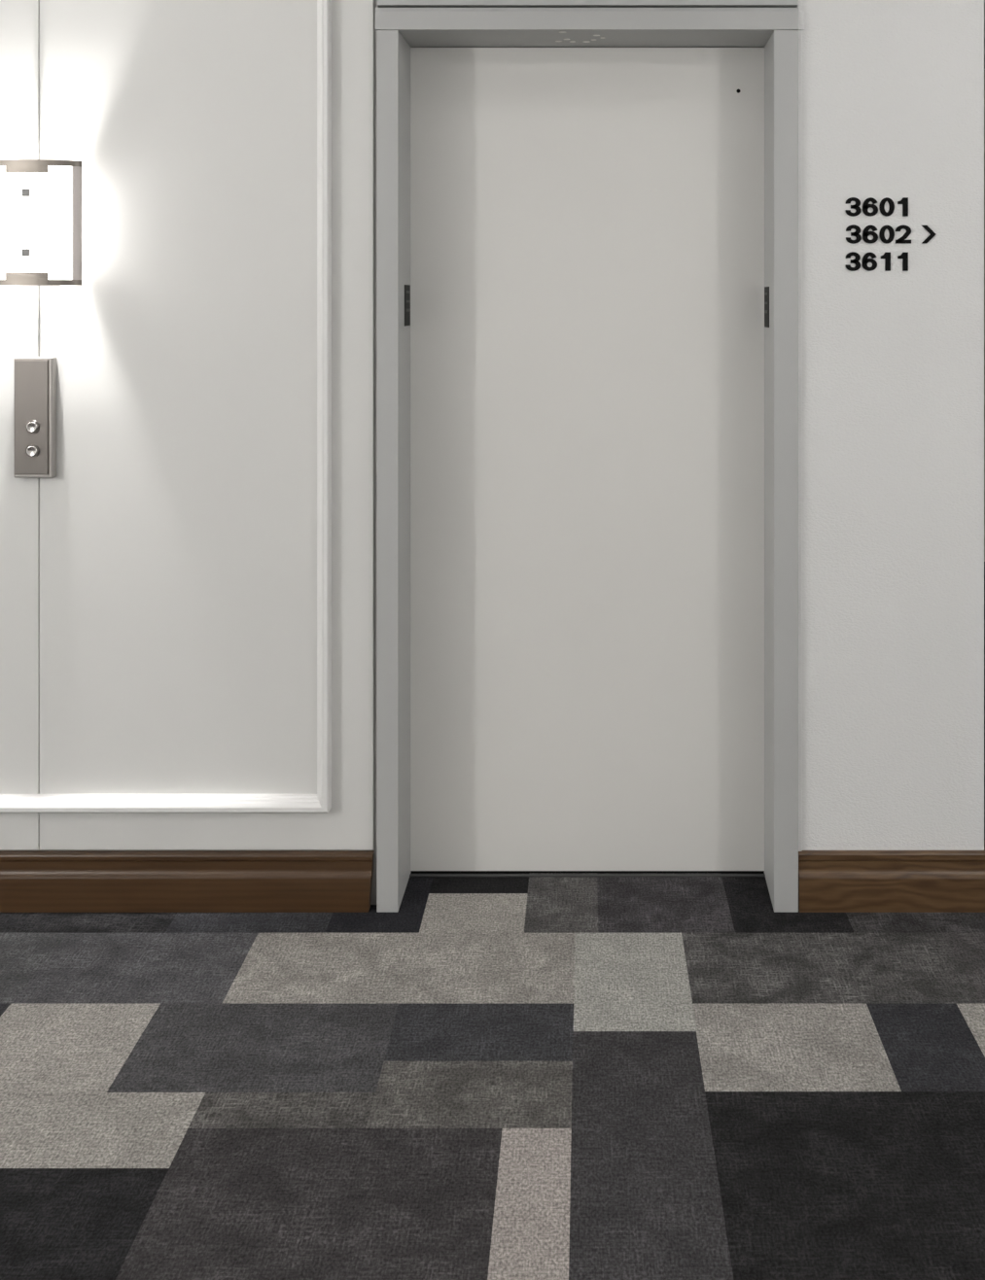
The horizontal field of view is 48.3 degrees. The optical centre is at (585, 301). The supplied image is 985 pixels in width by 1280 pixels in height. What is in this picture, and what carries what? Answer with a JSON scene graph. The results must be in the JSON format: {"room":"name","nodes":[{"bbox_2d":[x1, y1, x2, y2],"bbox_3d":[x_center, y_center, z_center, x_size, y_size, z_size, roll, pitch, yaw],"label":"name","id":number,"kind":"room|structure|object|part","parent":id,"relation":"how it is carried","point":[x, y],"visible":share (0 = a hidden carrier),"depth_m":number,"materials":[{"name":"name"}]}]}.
{"room":"lobby","nodes":[
{"label":"lobby","id":0,"kind":"room"},
{"bbox_2d":[0,0,378,904],"bbox_3d":[-3.249,0.081,2.725,5.502,2.750,0.200,0,0,0],"label":"wall","id":1,"kind":"structure","parent":0,"point":[158,590],"depth_m":2.62,"materials":[{"name":"beige paint"}]},
{"bbox_2d":[14,356,56,478],"bbox_3d":[-1.316,0.277,2.609,0.092,0.288,0.032,0,0,0],"label":"elevator call panel","id":2,"kind":"object","parent":1,"relation":"attached to","point":[35,377],"visible":1,"depth_m":2.60,"materials":[{"name":"grey metal"}]},
{"bbox_2d":[0,159,82,285],"bbox_3d":[-1.312,-0.185,2.591,0.232,0.296,0.067,0,0,0],"label":"wall sconce","id":3,"kind":"object","parent":1,"relation":"attached to","point":[41,200],"visible":1,"depth_m":2.56,"materials":[{"name":"white glass"}]},
{"bbox_3d":[-1.312,-0.185,2.565,0.099,0.234,0.004,0,0,0],"label":"glass","id":4,"kind":"part","parent":3,"relation":"part of","materials":[{"name":"white glass"}]},
{"bbox_3d":[-1.312,-0.317,2.566,0.100,0.030,0.008,0,0,0],"label":"band plate","id":5,"kind":"part","parent":3,"relation":"part of","materials":[{"name":"silver metal"}]},
{"bbox_3d":[-1.312,-0.053,2.566,0.100,0.030,0.008,0,0,0],"label":"band plate","id":6,"kind":"part","parent":3,"relation":"part of","materials":[{"name":"silver metal"}]},
{"bbox_3d":[-1.204,-0.185,2.588,0.022,0.269,0.005,0,0,-45],"label":"rail","id":7,"kind":"part","parent":3,"relation":"part of","materials":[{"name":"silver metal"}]},
{"bbox_2d":[0,0,331,812],"bbox_3d":[-1.347,0.110,2.608,1.473,2.215,0.033,0,0,0],"label":"trim","id":8,"kind":"structure","parent":1,"relation":"attached to","point":[321,802],"depth_m":2.59,"materials":[{"name":"white paint"}]},
{"bbox_2d":[0,850,374,912],"bbox_3d":[-3.254,1.389,2.612,5.492,0.134,0.025,0,0,0],"label":"baseboard","id":9,"kind":"structure","parent":1,"relation":"attached to","point":[30,881],"depth_m":2.60,"materials":[{"name":"brown wood"}]},
{"bbox_2d":[795,0,983,850],"bbox_3d":[0.732,0.081,4.360,0.450,2.750,3.480,0,0,0],"label":"wall","id":10,"kind":"structure","parent":0,"point":[892,90],"depth_m":2.62,"materials":[{"name":"paint"}]},
{"bbox_2d":[796,0,803,851],"bbox_3d":[0.515,0.012,2.614,0.016,2.612,0.012,0,0,0],"label":"trim","id":11,"kind":"structure","parent":10,"relation":"attached to","point":[799,6],"depth_m":2.61,"materials":[{"name":"paint"}]},
{"bbox_2d":[845,197,907,216],"bbox_3d":[0.699,-0.226,2.619,0.149,0.046,0.004,0,0,0],"label":"room number","id":12,"kind":"object","parent":10,"relation":"attached to","point":[904,201],"visible":1,"depth_m":2.62,"materials":[{"name":"black paint"}]},
{"bbox_2d":[845,251,907,271],"bbox_3d":[0.699,-0.095,2.619,0.149,0.045,0.004,0,0,0],"label":"room number","id":13,"kind":"object","parent":10,"relation":"attached to","point":[886,256],"visible":1,"depth_m":2.62,"materials":[{"name":"black paint"}]},
{"bbox_2d":[845,224,910,243],"bbox_3d":[0.703,-0.161,2.619,0.156,0.045,0.004,0,0,0],"label":"room number","id":14,"kind":"object","parent":10,"relation":"attached to","point":[865,232],"visible":1,"depth_m":2.62,"materials":[{"name":"black paint"}]},
{"bbox_2d":[797,850,984,912],"bbox_3d":[0.741,1.387,2.610,0.464,0.138,0.020,0,0,0],"label":"baseboard","id":15,"kind":"structure","parent":10,"relation":"attached to","point":[828,881],"depth_m":2.60,"materials":[{"name":"brown wood"}]},
{"bbox_2d":[921,225,934,242],"bbox_3d":[0.824,-0.161,2.619,0.034,0.044,0.004,0,0,0],"label":"direction arrow","id":16,"kind":"object","parent":10,"relation":"attached to","point":[931,233],"visible":1,"depth_m":2.62,"materials":[{"name":"black paint"}]},
{"bbox_3d":[0.005,-0.999,2.755,1.005,0.590,0.190,0,0,0],"label":"wall","id":17,"kind":"structure","parent":0,"visible":0},
{"bbox_2d":[375,0,797,912],"bbox_3d":[0.004,0.081,2.717,1.009,2.750,0.235,0,0,0],"label":"door","id":18,"kind":"structure","parent":17,"relation":"in","point":[587,210],"depth_m":2.77,"materials":[{"name":"grey paint"}]},
{"bbox_3d":[-0.444,0.010,2.722,0.002,0.102,0.076,0,0,0],"label":"strike plate","id":19,"kind":"part","parent":18,"relation":"part of","materials":[{"name":"black metal"}]},
{"bbox_3d":[0.004,-0.697,2.630,1.009,0.008,0.060,0,0,0],"label":"header moulding","id":20,"kind":"part","parent":18,"relation":"part of","materials":[{"name":"grey paint"}]},
{"bbox_3d":[0.005,-1.000,2.632,1.004,0.588,0.056,0,0,0],"label":"transom panel","id":21,"kind":"part","parent":18,"relation":"part of","materials":[{"name":"grey paint"}]},
{"bbox_3d":[0.452,0.015,2.722,0.002,0.101,0.076,0,0,2],"label":"strike plate","id":22,"kind":"part","parent":18,"relation":"part of","materials":[{"name":"black metal"}]}
]}

